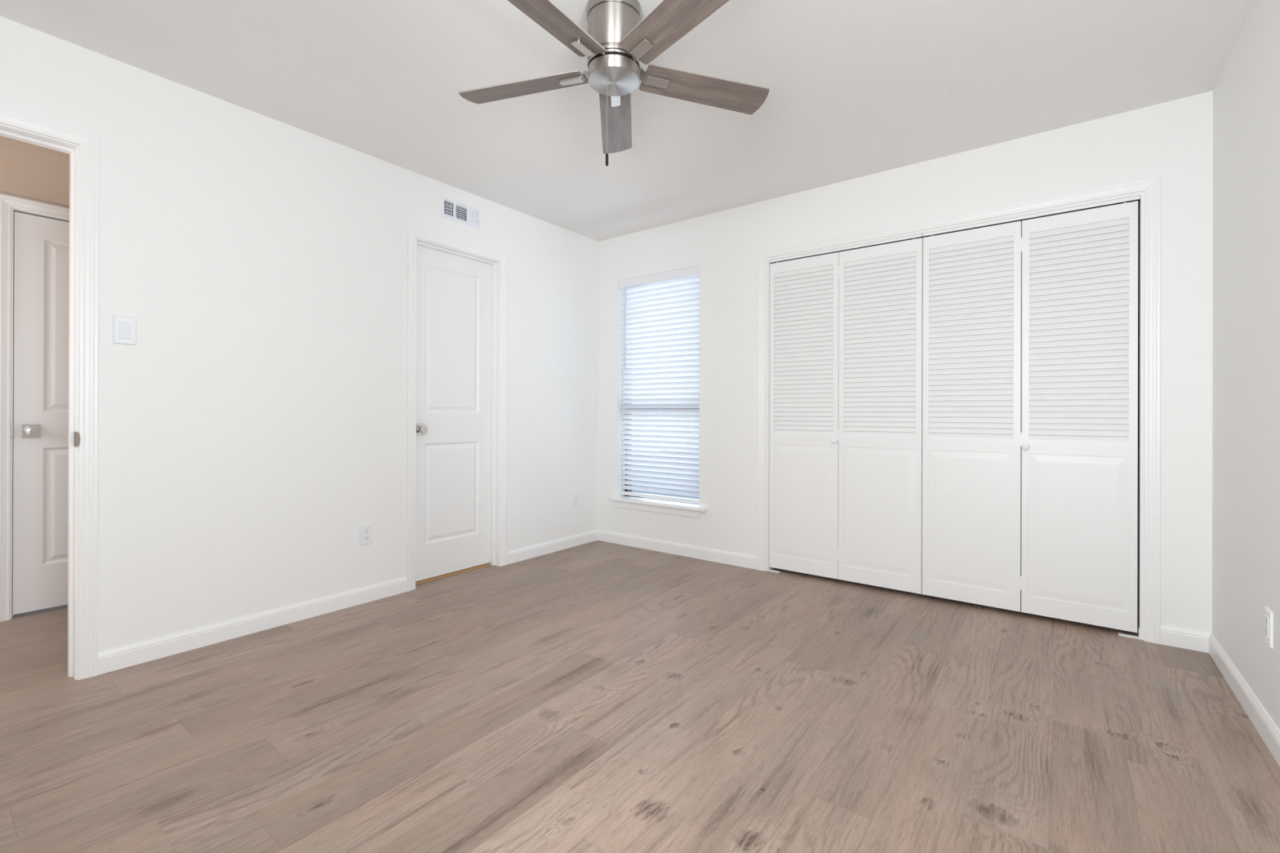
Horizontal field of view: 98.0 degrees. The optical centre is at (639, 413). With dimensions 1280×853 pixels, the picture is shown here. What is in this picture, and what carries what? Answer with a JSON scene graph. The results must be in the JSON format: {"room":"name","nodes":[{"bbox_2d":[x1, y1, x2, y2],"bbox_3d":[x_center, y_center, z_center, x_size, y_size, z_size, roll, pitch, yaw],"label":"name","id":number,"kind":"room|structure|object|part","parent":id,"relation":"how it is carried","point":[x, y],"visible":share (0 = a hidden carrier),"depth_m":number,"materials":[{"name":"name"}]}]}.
{"room":"empty bedroom","nodes":[
{"label":"empty bedroom","id":0,"kind":"room"},
{"bbox_2d":[0,135,69,207],"bbox_3d":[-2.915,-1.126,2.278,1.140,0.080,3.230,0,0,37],"label":"wall","id":1,"kind":"structure","parent":0,"point":[27,170],"depth_m":2.50,"materials":[{"name":"beige paint"}]},
{"bbox_2d":[0,192,69,622],"bbox_3d":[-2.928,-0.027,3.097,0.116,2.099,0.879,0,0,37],"label":"door frame","id":2,"kind":"structure","parent":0,"point":[7,202],"depth_m":2.75,"materials":[{"name":"white paint"}]},
{"bbox_3d":[-3.133,0.088,2.773,0.040,0.057,0.009,0,0,37],"label":"strike plate","id":3,"kind":"part","parent":2,"relation":"part of","materials":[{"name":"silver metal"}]},
{"bbox_2d":[12,211,69,614],"bbox_3d":[-2.889,-0.001,3.067,0.096,2.012,0.749,0,0,37],"label":"door","id":4,"kind":"structure","parent":2,"relation":"in","point":[41,258],"depth_m":2.85,"materials":[{"name":"white paint"}]},
{"bbox_3d":[-3.064,0.089,2.804,0.057,0.055,0.055,0,0,37],"label":"knob","id":5,"kind":"part","parent":4,"relation":"part of","materials":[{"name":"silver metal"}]},
{"bbox_2d":[0,16,598,679],"bbox_3d":[-1.586,-0.193,3.000,0.115,2.440,3.970,0,0,37],"label":"wall","id":6,"kind":"structure","parent":0,"point":[255,420],"depth_m":2.64,"materials":[{"name":"white paint"}]},
{"bbox_2d":[0,106,99,679],"bbox_3d":[-2.432,-0.034,1.867,0.131,2.113,0.875,0,0,37],"label":"door frame","id":7,"kind":"structure","parent":6,"relation":"attached to","point":[88,143],"depth_m":2.15,"materials":[{"name":"white paint"}]},
{"bbox_3d":[-2.176,0.099,2.150,0.058,0.058,0.011,0,0,37],"label":"strike plate","id":8,"kind":"part","parent":7,"relation":"part of","materials":[{"name":"silver metal"}]},
{"bbox_2d":[112,315,136,345],"bbox_3d":[-2.077,-0.336,2.245,0.010,0.114,0.072,0,0,37],"label":"light switch","id":9,"kind":"object","parent":6,"relation":"attached to","point":[124,328],"visible":1,"depth_m":2.24,"materials":[{"name":"white plastic"}]},
{"bbox_2d":[97,576,407,675],"bbox_3d":[-1.737,0.984,2.697,0.012,0.084,1.293,0,0,37],"label":"baseboard","id":10,"kind":"structure","parent":6,"relation":"attached to","point":[116,659],"depth_m":2.55,"materials":[{"name":"white paint"}]},
{"bbox_2d":[360,523,372,546],"bbox_3d":[-1.488,0.659,3.029,0.008,0.114,0.070,0,0,37],"label":"wall outlet","id":11,"kind":"object","parent":6,"relation":"attached to","point":[366,530],"visible":1,"depth_m":3.02,"materials":[{"name":"white plastic"}]},
{"bbox_2d":[364,528,369,541],"bbox_3d":[-1.488,0.659,3.028,0.007,0.065,0.033,0,0,37],"label":"receptacle","id":12,"kind":"object","parent":11,"relation":"attached to","point":[366,531],"depth_m":3.03,"materials":[{"name":"white plastic"}]},
{"bbox_2d":[415,244,491,582],"bbox_3d":[-1.181,-0.002,3.543,0.096,2.029,0.604,0,0,37],"label":"door","id":13,"kind":"structure","parent":6,"relation":"in","point":[454,292],"depth_m":3.55,"materials":[{"name":"white paint"}]},
{"bbox_3d":[-1.309,0.095,3.341,0.057,0.055,0.055,0,0,37],"label":"knob","id":14,"kind":"part","parent":13,"relation":"part of","materials":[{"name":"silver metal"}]},
{"bbox_2d":[406,225,507,591],"bbox_3d":[-1.171,-0.029,3.536,0.131,2.114,0.722,0,0,37],"label":"door frame","id":15,"kind":"structure","parent":6,"relation":"attached to","point":[413,233],"depth_m":3.75,"materials":[{"name":"white paint"}]},
{"bbox_2d":[439,195,480,229],"bbox_3d":[-1.165,-1.262,3.531,0.132,0.124,0.296,0,0,37],"label":"air vent","id":16,"kind":"object","parent":6,"relation":"in","point":[472,218],"visible":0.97,"depth_m":3.50,"materials":[{"name":"white metal"}]},
{"bbox_2d":[506,529,597,564],"bbox_3d":[-0.627,0.989,4.167,0.012,0.084,0.946,0,0,37],"label":"baseboard","id":17,"kind":"structure","parent":6,"relation":"attached to","point":[526,553],"depth_m":4.11,"materials":[{"name":"white paint"}]},
{"bbox_2d":[572,492,578,507],"bbox_3d":[-0.501,0.671,4.336,0.008,0.114,0.070,0,0,37],"label":"wall outlet","id":18,"kind":"object","parent":6,"relation":"attached to","point":[575,495],"visible":1,"depth_m":4.33,"materials":[{"name":"white plastic"}]},
{"bbox_2d":[574,495,577,504],"bbox_3d":[-0.500,0.671,4.335,0.007,0.065,0.033,0,0,37],"label":"receptacle","id":19,"kind":"object","parent":18,"relation":"attached to","point":[575,496],"depth_m":4.33,"materials":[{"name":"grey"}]},
{"bbox_2d":[0,0,1255,241],"bbox_3d":[0.150,-1.459,2.256,3.777,0.100,4.870,0,0,37],"label":"ceiling","id":20,"kind":"structure","parent":0,"point":[858,88],"depth_m":2.33,"materials":[{"name":"white paint"}]},
{"bbox_2d":[458,0,769,165],"bbox_3d":[-0.111,-1.116,1.910,1.153,0.588,1.119,0,0,37],"label":"ceiling fan","id":21,"kind":"object","parent":20,"relation":"hanging from","point":[615,41],"visible":1,"depth_m":1.90,"materials":[{"name":"wood"}]},
{"bbox_3d":[-0.429,-1.198,2.046,0.489,0.005,0.134,0,12,17],"label":"blade","id":22,"kind":"part","parent":21,"relation":"part of","materials":[{"name":"brown wood"}]},
{"bbox_3d":[-0.294,-1.198,1.653,0.134,0.006,0.489,15,9,34],"label":"blade","id":23,"kind":"part","parent":21,"relation":"part of","materials":[{"name":"brown wood"}]},
{"bbox_3d":[-0.109,-1.024,1.847,0.002,0.326,0.002,0,0,37],"label":"pull chain","id":24,"kind":"part","parent":21,"relation":"part of","materials":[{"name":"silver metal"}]},
{"bbox_3d":[-0.098,-1.197,2.297,0.134,0.005,0.489,-12,0,-1],"label":"blade","id":25,"kind":"part","parent":21,"relation":"part of","materials":[{"name":"brown wood"}]},
{"bbox_3d":[0.122,-1.197,1.661,0.134,0.005,0.489,16,-9,-36],"label":"blade","id":26,"kind":"part","parent":21,"relation":"part of","materials":[{"name":"brown wood"}]},
{"bbox_3d":[0.243,-1.196,2.059,0.489,0.005,0.134,0,-13,-19],"label":"blade","id":27,"kind":"part","parent":21,"relation":"part of","materials":[{"name":"brown wood"}]},
{"bbox_2d":[0,540,1279,852],"bbox_3d":[-0.642,1.058,2.239,4.812,0.060,5.760,0,0,37],"label":"floor","id":28,"kind":"structure","parent":0,"point":[597,696],"depth_m":1.81,"materials":[{"name":"wood"}]},
{"bbox_2d":[415,563,490,584],"bbox_3d":[-1.208,1.022,3.559,0.041,0.012,0.587,0,0,37],"label":"threshold","id":29,"kind":"object","parent":28,"relation":"on","point":[486,564],"visible":0.5,"depth_m":3.54,"materials":[{"name":"brown wood"}]},
{"bbox_2d":[768,564,781,573],"bbox_3d":[0.882,1.012,3.647,0.074,0.045,0.036,0,0,37],"label":"pivot bracket","id":30,"kind":"object","parent":28,"relation":"on","point":[769,567],"visible":1,"depth_m":3.65,"materials":[{"name":"white metal"}]},
{"bbox_2d":[1118,626,1139,639],"bbox_3d":[2.277,1.015,2.593,0.074,0.045,0.036,0,0,37],"label":"pivot bracket","id":31,"kind":"object","parent":28,"relation":"on","point":[1119,633],"visible":1,"depth_m":2.58,"materials":[{"name":"white metal"}]},
{"bbox_2d":[597,90,1213,639],"bbox_3d":[0.625,-0.186,3.912,5.012,2.440,0.150,0,0,37],"label":"wall","id":32,"kind":"structure","parent":0,"point":[1172,140],"depth_m":2.98,"materials":[{"name":"white paint"}]},
{"bbox_2d":[609,275,707,518],"bbox_3d":[0.164,-0.158,4.225,0.862,1.799,0.195,0,0,37],"label":"window","id":33,"kind":"structure","parent":32,"relation":"in","point":[651,504],"depth_m":4.20,"materials":[{"name":"white wood"}]},
{"bbox_2d":[617,266,699,503],"bbox_3d":[0.144,-0.206,4.225,0.755,1.704,0.062,0,0,37],"label":"window blind","id":34,"kind":"object","parent":33,"relation":"attached to","point":[652,305],"visible":0.93,"depth_m":4.22,"materials":[{"name":"white plastic"}]},
{"bbox_3d":[-0.084,-0.195,4.394,0.013,1.645,0.001,0,0,37],"label":"ladder cord","id":35,"kind":"part","parent":34,"relation":"part of","materials":[{"name":"white fabric"}]},
{"bbox_3d":[0.143,-0.194,4.222,0.013,1.645,0.001,0,0,37],"label":"ladder cord","id":36,"kind":"part","parent":34,"relation":"part of","materials":[{"name":"white fabric"}]},
{"bbox_3d":[0.147,0.635,4.232,0.743,0.023,0.042,0,0,37],"label":"rail","id":37,"kind":"part","parent":34,"relation":"part of","materials":[{"name":"white plastic"}]},
{"bbox_3d":[0.367,-0.194,4.053,0.013,1.645,0.001,0,0,37],"label":"ladder cord","id":38,"kind":"part","parent":34,"relation":"part of","materials":[{"name":"white fabric"}]},
{"bbox_3d":[0.145,0.677,4.202,0.862,0.022,0.140,0,0,37],"label":"sill","id":39,"kind":"part","parent":33,"relation":"part of","materials":[{"name":"white paint"}]},
{"bbox_2d":[597,529,757,569],"bbox_3d":[0.215,0.991,4.115,1.418,0.084,0.012,0,0,37],"label":"baseboard","id":40,"kind":"structure","parent":32,"relation":"attached to","point":[750,562],"depth_m":4.04,"materials":[{"name":"white paint"}]},
{"bbox_2d":[769,233,923,263],"bbox_3d":[1.229,-1.001,3.407,0.912,0.018,0.040,0,0,37],"label":"closet track","id":41,"kind":"object","parent":32,"relation":"attached to","point":[917,236],"visible":0.88,"depth_m":3.36,"materials":[{"name":"white metal"}]},
{"bbox_2d":[768,237,923,594],"bbox_3d":[1.218,0.010,3.394,0.909,2.004,0.065,0,0,37],"label":"bifold door","id":42,"kind":"structure","parent":41,"relation":"hanging from","point":[846,500],"depth_m":3.36,"materials":[{"name":"white paint"}]},
{"bbox_3d":[1.042,0.012,3.545,0.447,1.998,0.034,0,0,37],"label":"panel","id":43,"kind":"part","parent":42,"relation":"part of","materials":[{"name":"white paint"}]},
{"bbox_3d":[1.185,0.167,3.397,0.033,0.033,0.031,0,0,37],"label":"knob","id":44,"kind":"part","parent":42,"relation":"part of","materials":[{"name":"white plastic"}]},
{"bbox_3d":[1.406,0.013,3.271,0.460,1.998,0.034,0,0,37],"label":"panel","id":45,"kind":"part","parent":42,"relation":"part of","materials":[{"name":"white paint"}]},
{"bbox_2d":[767,194,1141,639],"bbox_3d":[1.614,0.013,3.163,1.829,2.046,0.150,0,0,37],"label":"door frame","id":46,"kind":"structure","parent":32,"relation":"attached to","point":[1139,514],"depth_m":2.62,"materials":[{"name":"white paint"}]},
{"bbox_2d":[757,174,1161,644],"bbox_3d":[1.565,-0.020,3.097,1.959,2.111,0.016,0,0,37],"label":"trim","id":47,"kind":"structure","parent":32,"relation":"attached to","point":[1152,186],"depth_m":2.54,"materials":[{"name":"white paint"}]},
{"bbox_2d":[922,195,1140,237],"bbox_3d":[1.957,-1.000,2.857,0.911,0.018,0.040,0,0,37],"label":"closet track","id":48,"kind":"object","parent":32,"relation":"attached to","point":[1136,197],"visible":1,"depth_m":2.80,"materials":[{"name":"white metal"}]},
{"bbox_2d":[922,200,1137,632],"bbox_3d":[1.943,0.011,2.846,0.902,2.004,0.065,0,0,37],"label":"bifold door","id":49,"kind":"structure","parent":48,"relation":"hanging from","point":[1036,495],"depth_m":2.81,"materials":[{"name":"white paint"}]},
{"bbox_3d":[1.774,0.014,2.993,0.455,1.998,0.034,0,0,37],"label":"panel","id":50,"kind":"part","parent":49,"relation":"part of","materials":[{"name":"white paint"}]},
{"bbox_3d":[1.952,0.169,2.817,0.033,0.033,0.031,0,0,37],"label":"knob","id":51,"kind":"part","parent":49,"relation":"part of","materials":[{"name":"white plastic"}]},
{"bbox_3d":[2.135,0.014,2.720,0.443,1.998,0.034,0,0,37],"label":"panel","id":52,"kind":"part","parent":49,"relation":"part of","materials":[{"name":"white paint"}]},
{"bbox_2d":[1160,624,1210,653],"bbox_3d":[2.410,0.995,2.457,0.165,0.084,0.012,0,0,37],"label":"baseboard","id":53,"kind":"structure","parent":32,"relation":"attached to","point":[1188,639],"depth_m":2.45,"materials":[{"name":"white paint"}]},
{"bbox_2d":[1021,223,1022,399],"bbox_3d":[1.886,-0.183,3.523,2.149,2.440,0.750,0,0,37],"label":"wall","id":54,"kind":"structure","parent":0,"point":[1021,224],"depth_m":3.49,"materials":[{"name":"beige paint"}]},
{"bbox_2d":[1212,0,1279,730],"bbox_3d":[1.335,-0.188,0.794,0.120,2.440,3.970,0,0,37],"label":"wall","id":55,"kind":"structure","parent":0,"point":[1246,281],"depth_m":1.95,"materials":[{"name":"white paint"}]},
{"bbox_2d":[1208,633,1279,766],"bbox_3d":[1.315,0.990,0.880,0.012,0.084,3.850,0,0,37],"label":"baseboard","id":56,"kind":"structure","parent":55,"relation":"attached to","point":[1265,726],"depth_m":1.91,"materials":[{"name":"white paint"}]},
{"bbox_2d":[1263,606,1273,648],"bbox_3d":[1.975,0.671,1.750,0.008,0.114,0.070,0,0,37],"label":"wall outlet","id":57,"kind":"object","parent":55,"relation":"attached to","point":[1268,614],"visible":1,"depth_m":1.74,"materials":[{"name":"white plastic"}]},
{"bbox_2d":[1264,615,1268,638],"bbox_3d":[1.975,0.671,1.751,0.007,0.065,0.033,0,0,37],"label":"receptacle","id":58,"kind":"object","parent":57,"relation":"attached to","point":[1266,617],"depth_m":1.75,"materials":[{"name":"grey plastic"}]},
{"label":"outside","id":59,"kind":"structure","parent":0,"visible":0},
{"bbox_2d":[631,451,699,499],"bbox_3d":[0.645,1.333,2.544,20.000,0.100,30.000,0,0,37],"label":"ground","id":60,"kind":"structure","parent":59,"point":[633,491],"depth_m":10.64,"materials":[{"name":"grey"}]}
]}

